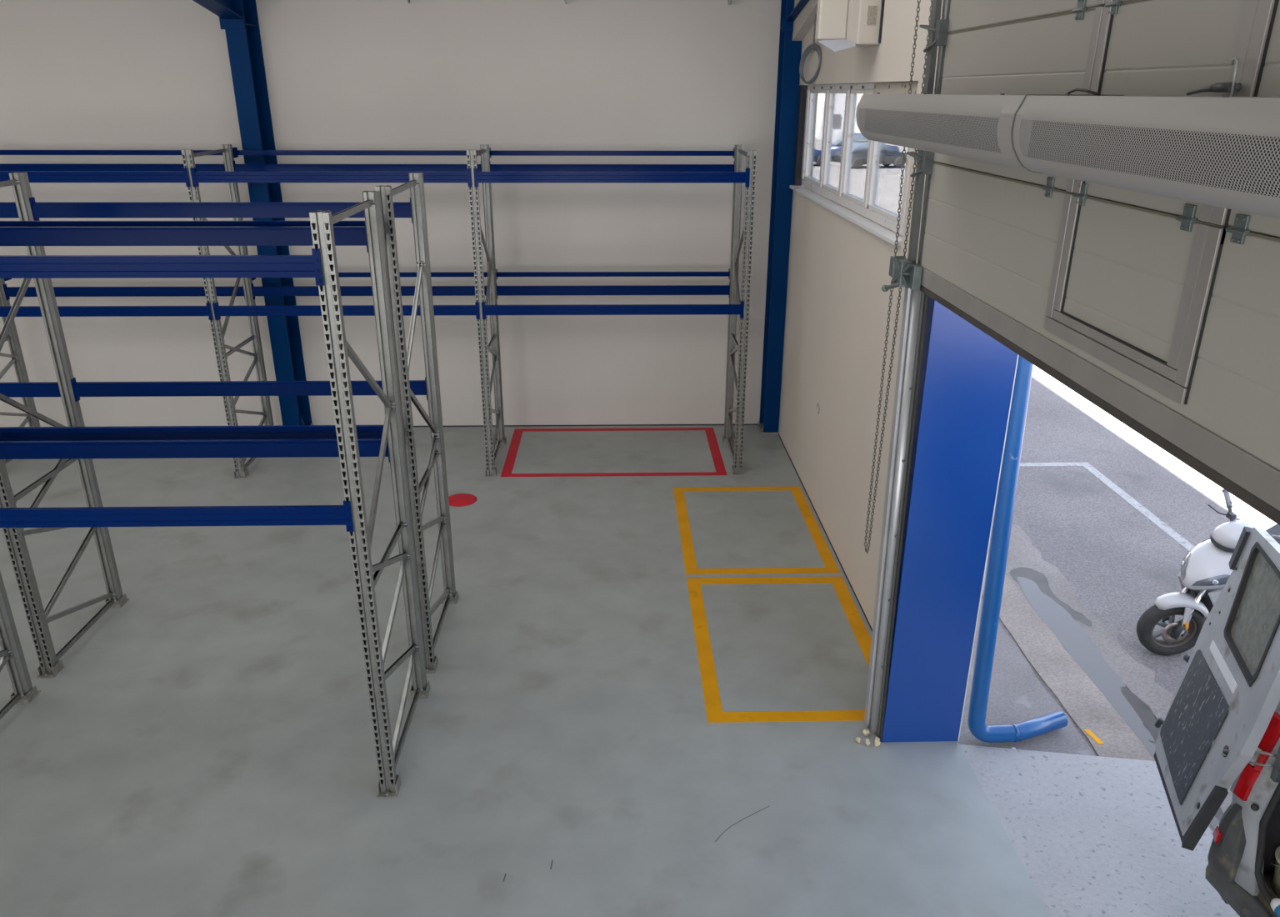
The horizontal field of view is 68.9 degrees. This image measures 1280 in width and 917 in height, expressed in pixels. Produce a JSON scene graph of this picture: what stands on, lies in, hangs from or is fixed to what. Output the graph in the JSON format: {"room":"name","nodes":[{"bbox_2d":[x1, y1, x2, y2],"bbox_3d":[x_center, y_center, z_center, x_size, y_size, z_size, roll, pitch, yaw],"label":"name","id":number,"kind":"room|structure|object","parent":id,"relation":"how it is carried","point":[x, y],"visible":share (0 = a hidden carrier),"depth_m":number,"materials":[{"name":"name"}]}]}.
{"room":"warehouse","nodes":[
{"label":"warehouse","id":0,"kind":"room"},
{"bbox_2d":[0,0,781,426],"bbox_3d":[-5.259,-2.874,11.164,14.470,5.550,0.200,0,21,-1],"label":"wall","id":1,"kind":"structure","parent":0,"point":[577,75],"depth_m":10.88,"materials":[{"name":"white paint"}]},
{"bbox_2d":[413,423,756,426],"bbox_3d":[-5.273,-0.400,12.025,14.050,0.014,0.006,0,21,-1],"label":"baseboard","id":2,"kind":"structure","parent":1,"relation":"attached to","point":[732,423],"depth_m":12.14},
{"bbox_2d":[0,425,1239,916],"bbox_3d":[-4.395,3.416,2.551,15.690,0.150,20.870,0,21,-1],"label":"floor","id":3,"kind":"structure","parent":0,"point":[206,747],"depth_m":6.24,"materials":[{"name":"concrete"}]},
{"bbox_2d":[0,570,40,719],"bbox_3d":[-4.375,0.267,5.573,0.124,3.500,1.155,0,21,-1],"label":"frame","id":4,"kind":"object","parent":3,"relation":"on","point":[12,654],"visible":1,"depth_m":6.50,"materials":[{"name":"metal"}]},
{"bbox_2d":[0,278,40,464],"bbox_3d":[-7.304,-1.593,10.282,0.124,3.500,1.155,0,21,-1],"label":"frame","id":5,"kind":"object","parent":3,"relation":"on","point":[17,356],"visible":0.61,"depth_m":10.91,"materials":[{"name":"metal"}]},
{"bbox_2d":[0,172,129,678],"bbox_3d":[-4.409,-0.216,6.801,0.124,3.500,1.155,0,21,-1],"label":"frame","id":6,"kind":"object","parent":3,"relation":"on","point":[50,666],"visible":0.78,"depth_m":6.93,"materials":[{"name":"metal"}]},
{"bbox_2d":[0,201,19,218],"bbox_3d":[-5.821,-1.782,6.701,2.776,0.183,0.066,0,21,-1],"label":"beam","id":7,"kind":"structure","parent":6,"relation":"attached to","point":[7,209],"depth_m":6.71,"materials":[{"name":"blue metal"}]},
{"bbox_2d":[0,381,60,397],"bbox_3d":[-5.824,-0.525,7.195,2.776,0.183,0.066,0,21,-1],"label":"beam","id":8,"kind":"structure","parent":6,"relation":"attached to","point":[15,389],"depth_m":7.20,"materials":[{"name":"blue metal"}]},
{"bbox_2d":[180,144,273,479],"bbox_3d":[-4.501,-1.612,10.350,0.124,3.500,1.155,0,21,-1],"label":"frame","id":9,"kind":"object","parent":3,"relation":"on","point":[218,333],"visible":0.67,"depth_m":10.28,"materials":[{"name":"metal"}]},
{"bbox_2d":[0,167,190,186],"bbox_3d":[-5.886,-2.801,9.291,2.776,0.183,0.066,0,21,-1],"label":"beam","id":10,"kind":"structure","parent":9,"relation":"attached to","point":[33,177],"depth_m":9.28,"materials":[{"name":"blue metal"}]},
{"bbox_2d":[0,301,212,319],"bbox_3d":[-5.889,-1.543,9.786,2.776,0.183,0.066,0,21,-1],"label":"beam","id":11,"kind":"structure","parent":9,"relation":"attached to","point":[23,311],"depth_m":9.77,"materials":[{"name":"blue metal"}]},
{"bbox_2d":[0,150,223,154],"bbox_3d":[-5.913,-3.364,10.263,2.774,0.105,0.134,0,21,-1],"label":"bar","id":12,"kind":"object","parent":9,"relation":"attached to","point":[2,152],"visible":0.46,"depth_m":10.29,"materials":[{"name":"blue metal"}]},
{"bbox_2d":[0,160,225,171],"bbox_3d":[-5.912,-3.178,10.251,2.776,0.183,0.066,0,21,-1],"label":"beam","id":13,"kind":"structure","parent":9,"relation":"attached to","point":[3,167],"depth_m":10.23,"materials":[{"name":"blue metal"}]},
{"bbox_2d":[2,283,244,299],"bbox_3d":[-5.915,-1.921,10.745,2.776,0.183,0.066,0,21,-1],"label":"beam","id":14,"kind":"structure","parent":9,"relation":"attached to","point":[9,292],"depth_m":10.72,"materials":[{"name":"blue metal"}]},
{"bbox_2d":[251,271,487,280],"bbox_3d":[-3.114,-2.127,10.825,2.774,0.105,0.134,0,21,-1],"label":"bar","id":15,"kind":"object","parent":9,"relation":"attached to","point":[402,273],"visible":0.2,"depth_m":10.87,"materials":[{"name":"blue metal"}]},
{"bbox_2d":[192,0,312,424],"bbox_3d":[-4.165,-1.653,6.474,0.465,6.416,9.465,0,21,-1],"label":"steel column","id":16,"kind":"structure","parent":3,"relation":"on","point":[239,18],"depth_m":10.59,"materials":[{"name":"blue metal"}]},
{"bbox_2d":[309,190,430,797],"bbox_3d":[-1.568,0.248,5.641,0.124,3.500,1.155,0,21,-1],"label":"frame","id":17,"kind":"object","parent":3,"relation":"on","point":[337,348],"visible":1,"depth_m":5.54,"materials":[{"name":"metal"}]},
{"bbox_2d":[0,246,324,285],"bbox_3d":[-2.955,-0.941,4.582,2.776,0.183,0.066,0,21,-1],"label":"beam","id":18,"kind":"structure","parent":17,"relation":"attached to","point":[11,266],"depth_m":4.58,"materials":[{"name":"blue metal"}]},
{"bbox_2d":[0,497,354,531],"bbox_3d":[-2.959,0.316,5.077,2.776,0.183,0.066,0,21,-1],"label":"beam","id":19,"kind":"structure","parent":17,"relation":"attached to","point":[275,515],"depth_m":5.07,"materials":[{"name":"blue metal"}]},
{"bbox_2d":[0,220,368,252],"bbox_3d":[-2.981,-1.319,5.542,2.776,0.183,0.066,0,21,-1],"label":"beam","id":20,"kind":"structure","parent":17,"relation":"attached to","point":[9,236],"depth_m":5.52,"materials":[{"name":"blue metal"}]},
{"bbox_2d":[0,438,389,462],"bbox_3d":[-2.985,-0.061,6.036,2.776,0.183,0.066,0,21,-1],"label":"beam","id":21,"kind":"structure","parent":17,"relation":"attached to","point":[367,447],"depth_m":6.01,"materials":[{"name":"blue metal"}]},
{"bbox_2d":[375,172,459,673],"bbox_3d":[-1.602,-0.235,6.870,0.124,3.500,1.155,0,21,-1],"label":"frame","id":22,"kind":"object","parent":3,"relation":"on","point":[423,291],"visible":0.83,"depth_m":6.83,"materials":[{"name":"metal"}]},
{"bbox_2d":[0,220,364,226],"bbox_3d":[-2.988,-1.424,5.810,2.776,0.183,0.066,0,21,-1],"label":"beam","id":23,"kind":"structure","parent":22,"relation":"attached to","point":[342,222],"depth_m":5.78,"materials":[{"name":"blue metal"}]},
{"bbox_2d":[0,425,383,440],"bbox_3d":[-2.992,-0.167,6.305,2.776,0.183,0.066,0,21,-1],"label":"beam","id":24,"kind":"structure","parent":22,"relation":"attached to","point":[252,432],"depth_m":6.28,"materials":[{"name":"blue metal"}]},
{"bbox_2d":[28,196,412,223],"bbox_3d":[-3.014,-1.801,6.769,2.776,0.183,0.066,0,21,-1],"label":"beam","id":25,"kind":"structure","parent":22,"relation":"attached to","point":[39,209],"depth_m":6.74,"materials":[{"name":"blue metal"}]},
{"bbox_2d":[70,377,427,401],"bbox_3d":[-3.018,-0.544,7.264,2.776,0.183,0.066,0,21,-1],"label":"beam","id":26,"kind":"structure","parent":22,"relation":"attached to","point":[417,387],"depth_m":7.24,"materials":[{"name":"blue metal"}]},
{"bbox_2d":[448,493,476,506],"bbox_3d":[-1.905,0.437,9.923,0.340,0.012,0.340,0,21,-1],"label":"disc","id":27,"kind":"object","parent":3,"relation":"on","point":[459,499],"visible":0.89,"depth_m":9.91,"materials":[{"name":"red paint"}]},
{"bbox_2d":[466,144,506,476],"bbox_3d":[-1.698,-1.631,10.419,0.124,3.500,1.155,0,21,-1],"label":"frame","id":28,"kind":"object","parent":3,"relation":"on","point":[477,236],"visible":0.98,"depth_m":10.37,"materials":[{"name":"metal"}]},
{"bbox_2d":[190,167,471,186],"bbox_3d":[-3.083,-2.820,9.360,2.776,0.183,0.066,0,21,-1],"label":"beam","id":29,"kind":"structure","parent":28,"relation":"attached to","point":[197,177],"depth_m":9.34,"materials":[{"name":"blue metal"}]},
{"bbox_2d":[212,301,479,319],"bbox_3d":[-3.086,-1.562,9.854,2.776,0.183,0.066,0,21,-1],"label":"beam","id":30,"kind":"structure","parent":28,"relation":"attached to","point":[243,310],"depth_m":9.83,"materials":[{"name":"blue metal"}]},
{"bbox_2d":[232,147,480,157],"bbox_3d":[-3.110,-3.384,10.332,2.774,0.105,0.134,0,21,-1],"label":"bar","id":31,"kind":"object","parent":28,"relation":"attached to","point":[236,152],"visible":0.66,"depth_m":10.36,"materials":[{"name":"blue metal"}]},
{"bbox_2d":[232,160,481,171],"bbox_3d":[-3.109,-3.197,10.319,2.776,0.183,0.066,0,21,-1],"label":"beam","id":32,"kind":"structure","parent":28,"relation":"attached to","point":[237,167],"depth_m":10.29,"materials":[{"name":"blue metal"}]},
{"bbox_2d":[250,283,486,299],"bbox_3d":[-3.112,-1.940,10.813,2.776,0.183,0.066,0,21,-1],"label":"beam","id":33,"kind":"structure","parent":28,"relation":"attached to","point":[257,290],"depth_m":10.79,"materials":[{"name":"blue metal"}]},
{"bbox_2d":[500,427,726,476],"bbox_3d":[-0.312,-0.095,11.303,2.562,0.002,1.612,0,21,-1],"label":"floor marking","id":34,"kind":"object","parent":3,"relation":"on","point":[507,471],"depth_m":11.06,"materials":[{"name":"red paint"}]},
{"bbox_2d":[721,145,756,474],"bbox_3d":[1.105,-1.650,10.487,0.124,3.500,1.155,0,21,-1],"label":"frame","id":35,"kind":"object","parent":3,"relation":"on","point":[729,438],"visible":0.98,"depth_m":10.43,"materials":[{"name":"metal"}]},
{"bbox_2d":[473,167,749,186],"bbox_3d":[-0.280,-2.839,9.428,2.776,0.183,0.066,0,21,-1],"label":"beam","id":36,"kind":"structure","parent":35,"relation":"attached to","point":[479,177],"depth_m":9.41,"materials":[{"name":"blue metal"}]},
{"bbox_2d":[489,160,734,171],"bbox_3d":[-0.305,-3.216,10.387,2.776,0.183,0.066,0,21,-1],"label":"beam","id":37,"kind":"structure","parent":35,"relation":"attached to","point":[493,167],"depth_m":10.36,"materials":[{"name":"blue metal"}]},
{"bbox_2d":[489,147,734,158],"bbox_3d":[-0.307,-3.403,10.400,2.774,0.105,0.134,0,21,-1],"label":"bar","id":38,"kind":"object","parent":35,"relation":"attached to","point":[492,152],"visible":0.89,"depth_m":10.43,"materials":[{"name":"blue metal"}]},
{"bbox_2d":[481,300,744,319],"bbox_3d":[-0.283,-1.582,9.922,2.776,0.183,0.066,0,21,-1],"label":"beam","id":39,"kind":"structure","parent":35,"relation":"attached to","point":[539,309],"depth_m":9.90,"materials":[{"name":"blue metal"}]},
{"bbox_2d":[495,281,729,299],"bbox_3d":[-0.309,-1.959,10.882,2.776,0.183,0.066,0,21,-1],"label":"beam","id":40,"kind":"structure","parent":35,"relation":"attached to","point":[571,289],"depth_m":10.86,"materials":[{"name":"blue metal"}]},
{"bbox_2d":[495,268,729,279],"bbox_3d":[-0.310,-2.146,10.894,2.774,0.105,0.134,0,21,-1],"label":"bar","id":41,"kind":"object","parent":35,"relation":"attached to","point":[497,273],"visible":0.89,"depth_m":10.93,"materials":[{"name":"blue metal"}]},
{"bbox_2d":[715,805,769,841],"bbox_3d":[0.611,2.169,5.550,0.362,0.001,0.288,0,21,-1],"label":"scuff mark","id":42,"kind":"object","parent":3,"relation":"on","point":[767,806],"visible":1,"depth_m":5.56,"materials":[{"name":"grey rubber"}]},
{"bbox_2d":[673,485,839,574],"bbox_3d":[1.087,0.676,9.351,1.396,0.002,1.986,0,21,-1],"label":"floor marking","id":43,"kind":"object","parent":3,"relation":"on","point":[689,558],"depth_m":9.03,"materials":[{"name":"yellow paint"}]},
{"bbox_2d":[686,575,871,722],"bbox_3d":[1.139,1.440,7.408,1.396,0.002,2.054,0,21,-1],"label":"floor marking","id":44,"kind":"object","parent":3,"relation":"on","point":[715,713],"depth_m":7.32,"materials":[{"name":"yellow paint"}]},
{"bbox_2d":[756,0,809,434],"bbox_3d":[1.760,-1.694,6.618,0.228,6.416,9.465,0,21,-1],"label":"steel column","id":45,"kind":"structure","parent":3,"relation":"on","point":[790,51],"depth_m":10.94,"materials":[{"name":"blue metal"}]},
{"bbox_2d":[855,736,860,742],"bbox_3d":[1.459,1.878,6.246,0.034,0.043,0.040,9,23,21],"label":"lump","id":46,"kind":"object","parent":3,"relation":"on","point":[857,738],"visible":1,"depth_m":6.23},
{"bbox_2d":[862,729,869,735],"bbox_3d":[1.528,1.851,6.307,0.052,0.044,0.045,0,21,-1],"label":"lump","id":47,"kind":"object","parent":3,"relation":"on","point":[866,732],"visible":1,"depth_m":6.29,"materials":[{"name":"beige stone"}]},
{"bbox_2d":[865,738,869,745],"bbox_3d":[1.516,1.888,6.213,0.034,0.043,0.037,6,22,16],"label":"lump","id":48,"kind":"object","parent":3,"relation":"on","point":[867,741],"visible":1,"depth_m":6.20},
{"bbox_2d":[874,738,880,746],"bbox_3d":[1.579,1.890,6.210,0.040,0.048,0.043,7,23,18],"label":"lump","id":49,"kind":"object","parent":3,"relation":"on","point":[877,742],"visible":1,"depth_m":6.20,"materials":[{"name":"beige stone"}]},
{"bbox_2d":[881,295,1018,741],"bbox_3d":[1.880,-0.026,5.610,0.518,4.050,0.217,0,21,-1],"label":"column","id":50,"kind":"structure","parent":3,"relation":"on","point":[967,379],"depth_m":5.66,"materials":[{"name":"blue metal"}]},
{"bbox_2d":[864,0,947,741],"bbox_3d":[1.558,-0.611,5.388,0.134,5.300,0.237,0,21,-1],"label":"door track","id":51,"kind":"object","parent":50,"relation":"attached to","point":[915,302],"visible":0.8,"depth_m":5.59,"materials":[{"name":"grey metal"}]},
{"bbox_2d":[881,0,1279,524],"bbox_3d":[1.559,-1.359,2.866,0.195,2.594,4.529,0,21,-1],"label":"door","id":52,"kind":"structure","parent":51,"relation":"attached to","point":[1161,312],"depth_m":3.09,"materials":[{"name":"grey metal"}]},
{"bbox_2d":[855,92,1124,173],"bbox_3d":[1.347,-1.378,3.847,0.440,0.235,2.022,0,21,-1],"label":"curtain","id":53,"kind":"object","parent":52,"relation":"hanging from","point":[973,127],"visible":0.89,"depth_m":3.53,"materials":[{"name":"grey metal"}]},
{"bbox_2d":[858,108,1000,153],"bbox_3d":[1.142,-1.383,3.883,0.026,0.108,1.850,0,21,-1],"label":"grille","id":54,"kind":"object","parent":53,"relation":"attached to","point":[959,130],"depth_m":3.62,"materials":[{"name":"grey metal"}]},
{"bbox_2d":[1013,94,1279,218],"bbox_3d":[1.400,-0.638,1.961,0.436,0.233,2.025,0,21,-1],"label":"curtain","id":55,"kind":"object","parent":52,"relation":"hanging from","point":[1223,151],"visible":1,"depth_m":2.13,"materials":[{"name":"grey metal"}]},
{"bbox_2d":[1066,88,1100,95],"bbox_3d":[1.325,-1.095,2.793,0.008,0.025,0.212,0,21,-1],"label":"cable","id":56,"kind":"object","parent":55,"relation":"attached to","point":[1075,89],"visible":0.84,"depth_m":2.77,"materials":[{"name":"grey plastic"}]},
{"bbox_2d":[1019,119,1279,197],"bbox_3d":[1.194,-0.641,1.995,0.026,0.108,1.860,0,21,-1],"label":"grille","id":57,"kind":"object","parent":55,"relation":"attached to","point":[1222,160],"depth_m":2.13,"materials":[{"name":"grey metal"}]},
{"bbox_2d":[778,0,948,628],"bbox_3d":[1.702,-3.793,11.775,0.510,6.550,43.400,0,21,-1],"label":"wall","id":58,"kind":"structure","parent":0,"point":[837,305],"depth_m":8.31,"materials":[{"name":"white paint"}]},
{"bbox_2d":[792,0,817,40],"bbox_3d":[1.774,-4.284,7.876,0.110,1.184,4.500,0,21,-1],"label":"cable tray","id":59,"kind":"structure","parent":58,"relation":"attached to","point":[803,22],"depth_m":9.64,"materials":[{"name":"grey metal"}]},
{"bbox_2d":[799,14,820,84],"bbox_3d":[1.752,-4.391,9.425,0.065,1.139,0.722,-2,22,-6],"label":"cable coil","id":60,"kind":"object","parent":58,"relation":"hanging from","point":[813,47],"visible":1,"depth_m":9.53,"materials":[{"name":"grey rubber"}]},
{"bbox_2d":[816,402,819,414],"bbox_3d":[1.814,-0.508,9.502,0.001,0.108,0.150,0,21,-1],"label":"wall mark","id":61,"kind":"object","parent":58,"relation":"attached to","point":[817,404],"depth_m":9.48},
{"bbox_2d":[778,433,872,631],"bbox_3d":[1.825,0.680,9.329,0.005,0.014,6.170,0,21,-1],"label":"baseboard","id":62,"kind":"structure","parent":58,"relation":"attached to","point":[778,433],"depth_m":8.98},
{"bbox_2d":[815,0,884,51],"bbox_3d":[1.643,-3.631,7.280,0.410,0.863,0.520,0,21,-1],"label":"heater unit","id":63,"kind":"object","parent":58,"relation":"attached to","point":[841,24],"depth_m":7.36,"materials":[{"name":"white"}]},
{"bbox_2d":[818,39,855,51],"bbox_3d":[1.555,-3.264,7.379,0.222,0.107,0.360,0,21,-1],"label":"tray","id":64,"kind":"object","parent":63,"relation":"on","point":[836,45],"depth_m":7.37,"materials":[{"name":"grey plastic"}]},
{"bbox_2d":[789,80,918,245],"bbox_3d":[1.867,-2.846,8.560,0.190,1.100,4.395,0,21,-1],"label":"window","id":65,"kind":"structure","parent":58,"relation":"in","point":[833,159],"depth_m":8.53,"materials":[{"name":"clear glass"}]},
{"bbox_2d":[967,355,1067,742],"bbox_3d":[2.549,-0.847,5.309,0.737,5.802,0.342,0,21,-1],"label":"downpipe","id":66,"kind":"object","parent":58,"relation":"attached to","point":[1005,502],"visible":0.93,"depth_m":5.86,"materials":[{"name":"blue paint"}]},
{"bbox_2d":[1011,724,1019,741],"bbox_3d":[2.504,1.838,6.250,0.023,0.115,0.117,-1,22,-4],"label":"socket","id":67,"kind":"object","parent":66,"relation":"attached to","point":[1015,727],"depth_m":6.20,"materials":[{"name":"blue paint"}]},
{"bbox_3d":[-5.048,-1.944,0.319,14.350,1.796,21.070,0,21,-1],"label":"ceiling","id":68,"kind":"structure","parent":0,"visible":0},
{"bbox_2d":[864,0,932,553],"bbox_3d":[1.574,-1.436,5.586,0.022,4.524,0.267,0,21,-1],"label":"chain","id":69,"kind":"object","parent":68,"relation":"hanging from","point":[918,2],"visible":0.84,"depth_m":5.81,"materials":[{"name":"silver metal"}]},
{"label":"outside","id":70,"kind":"structure","parent":0,"visible":0},
{"bbox_2d":[980,365,1276,755],"bbox_3d":[70.093,-11.198,40.491,137.730,0.270,240.000,0,21,-1],"label":"ground","id":71,"kind":"structure","parent":70,"point":[1117,561],"depth_m":9.76,"materials":[{"name":"grey asphalt"}]},
{"bbox_2d":[958,598,1095,755],"bbox_3d":[2.136,-4.424,22.433,0.885,0.028,35.130,0,21,-1],"label":"pavement","id":72,"kind":"structure","parent":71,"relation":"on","point":[1017,695],"depth_m":6.68,"materials":[{"name":"concrete"}]},
{"bbox_2d":[981,553,1154,760],"bbox_3d":[2.783,-4.417,22.416,0.402,0.031,35.200,0,21,-1],"label":"strip","id":73,"kind":"object","parent":71,"relation":"on","point":[1081,698],"visible":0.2,"depth_m":6.94,"materials":[{"name":"concrete"}]},
{"bbox_2d":[1083,729,1104,744],"bbox_3d":[3.079,1.887,6.334,0.040,0.003,0.161,-4,22,-12],"label":"paint dash","id":74,"kind":"object","parent":73,"relation":"on","point":[1088,732],"visible":1,"depth_m":6.33,"materials":[{"name":"yellow paint"}]},
{"bbox_2d":[1020,462,1194,550],"bbox_3d":[4.830,0.954,8.750,1.070,0.003,4.940,0,21,-1],"label":"parking line","id":75,"kind":"object","parent":71,"relation":"on","point":[1116,488],"visible":0.61,"depth_m":10.10,"materials":[{"name":"white paint"}]},
{"bbox_2d":[988,522,1232,831],"bbox_3d":[3.377,-1.893,16.008,0.578,0.024,49.000,0,21,-1],"label":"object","id":76,"kind":"object","parent":71,"relation":"on","point":[1139,678],"visible":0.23,"depth_m":7.54,"materials":[{"name":"concrete"}]},
{"bbox_2d":[1010,566,1092,625],"bbox_3d":[3.546,1.190,8.130,0.366,0.001,1.026,0,21,-1],"label":"wet patch","id":77,"kind":"object","parent":76,"relation":"on","point":[1039,578],"visible":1,"depth_m":8.30,"materials":[{"name":"liquid"}]},
{"bbox_2d":[1017,576,1219,829],"bbox_3d":[3.492,1.701,6.826,0.300,0.001,3.463,0,21,-1],"label":"puddle","id":78,"kind":"object","parent":76,"relation":"on","point":[1071,635],"visible":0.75,"depth_m":7.26,"materials":[{"name":"grey liquid"}]},
{"bbox_2d":[1120,685,1223,819],"bbox_3d":[3.548,1.954,6.183,0.191,0.001,1.501,0,21,-1],"label":"wet patch","id":79,"kind":"object","parent":76,"relation":"on","point":[1143,710],"visible":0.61,"depth_m":6.58,"materials":[{"name":"liquid"}]},
{"bbox_2d":[1136,488,1279,654],"bbox_3d":[4.845,0.881,7.279,1.975,1.245,0.690,-12,24,-28],"label":"motor scooter","id":80,"kind":"object","parent":71,"relation":"on","point":[1205,571],"visible":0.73,"depth_m":7.06,"materials":[{"name":"plastic"}]},
{"bbox_2d":[1153,525,1279,916],"bbox_3d":[4.983,1.691,4.008,4.706,2.098,2.579,0,21,-1],"label":"van","id":81,"kind":"object","parent":71,"relation":"on","point":[1220,728],"visible":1,"depth_m":4.42,"materials":[{"name":"paint"}]},
{"bbox_2d":[1233,762,1260,800],"bbox_3d":[2.814,1.471,4.316,0.098,0.175,0.149,8,23,20],"label":"tail lamp","id":82,"kind":"object","parent":81,"relation":"on","point":[1247,786],"depth_m":4.27,"materials":[{"name":"red plastic"}]},
{"bbox_2d":[1249,746,1262,765],"bbox_3d":[2.837,1.341,4.265,0.119,0.099,0.091,0,21,-1],"label":"lamp","id":83,"kind":"object","parent":81,"relation":"on","point":[1256,757],"depth_m":4.23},
{"bbox_2d":[1253,754,1269,770],"bbox_3d":[2.823,1.363,4.210,0.089,0.099,0.042,0,21,-1],"label":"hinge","id":84,"kind":"object","parent":81,"relation":"on","point":[1259,758],"depth_m":4.20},
{"bbox_2d":[1257,710,1279,752],"bbox_3d":[2.843,1.215,4.189,0.103,0.185,0.154,8,23,20],"label":"tail lamp","id":85,"kind":"object","parent":81,"relation":"on","point":[1270,741],"depth_m":4.15,"materials":[{"name":"red plastic"}]},
{"bbox_2d":[1270,897,1279,916],"bbox_3d":[2.869,2.035,4.119,0.072,0.070,0.210,0,21,-1],"label":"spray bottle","id":86,"kind":"object","parent":81,"relation":"on","point":[1275,902],"visible":1,"depth_m":4.17,"materials":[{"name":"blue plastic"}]},
{"bbox_2d":[1274,904,1279,916],"bbox_3d":[2.870,2.044,4.095,0.072,0.070,0.160,0,21,-1],"label":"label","id":87,"kind":"object","parent":86,"relation":"on","point":[1277,907],"depth_m":4.16,"materials":[{"name":"paper"}]},
{"bbox_2d":[1270,845,1279,898],"bbox_3d":[3.025,1.927,4.286,0.232,0.190,0.228,0,21,-1],"label":"bucket","id":88,"kind":"object","parent":81,"relation":"on","point":[1276,881],"visible":1,"depth_m":4.30,"materials":[{"name":"beige plastic"}]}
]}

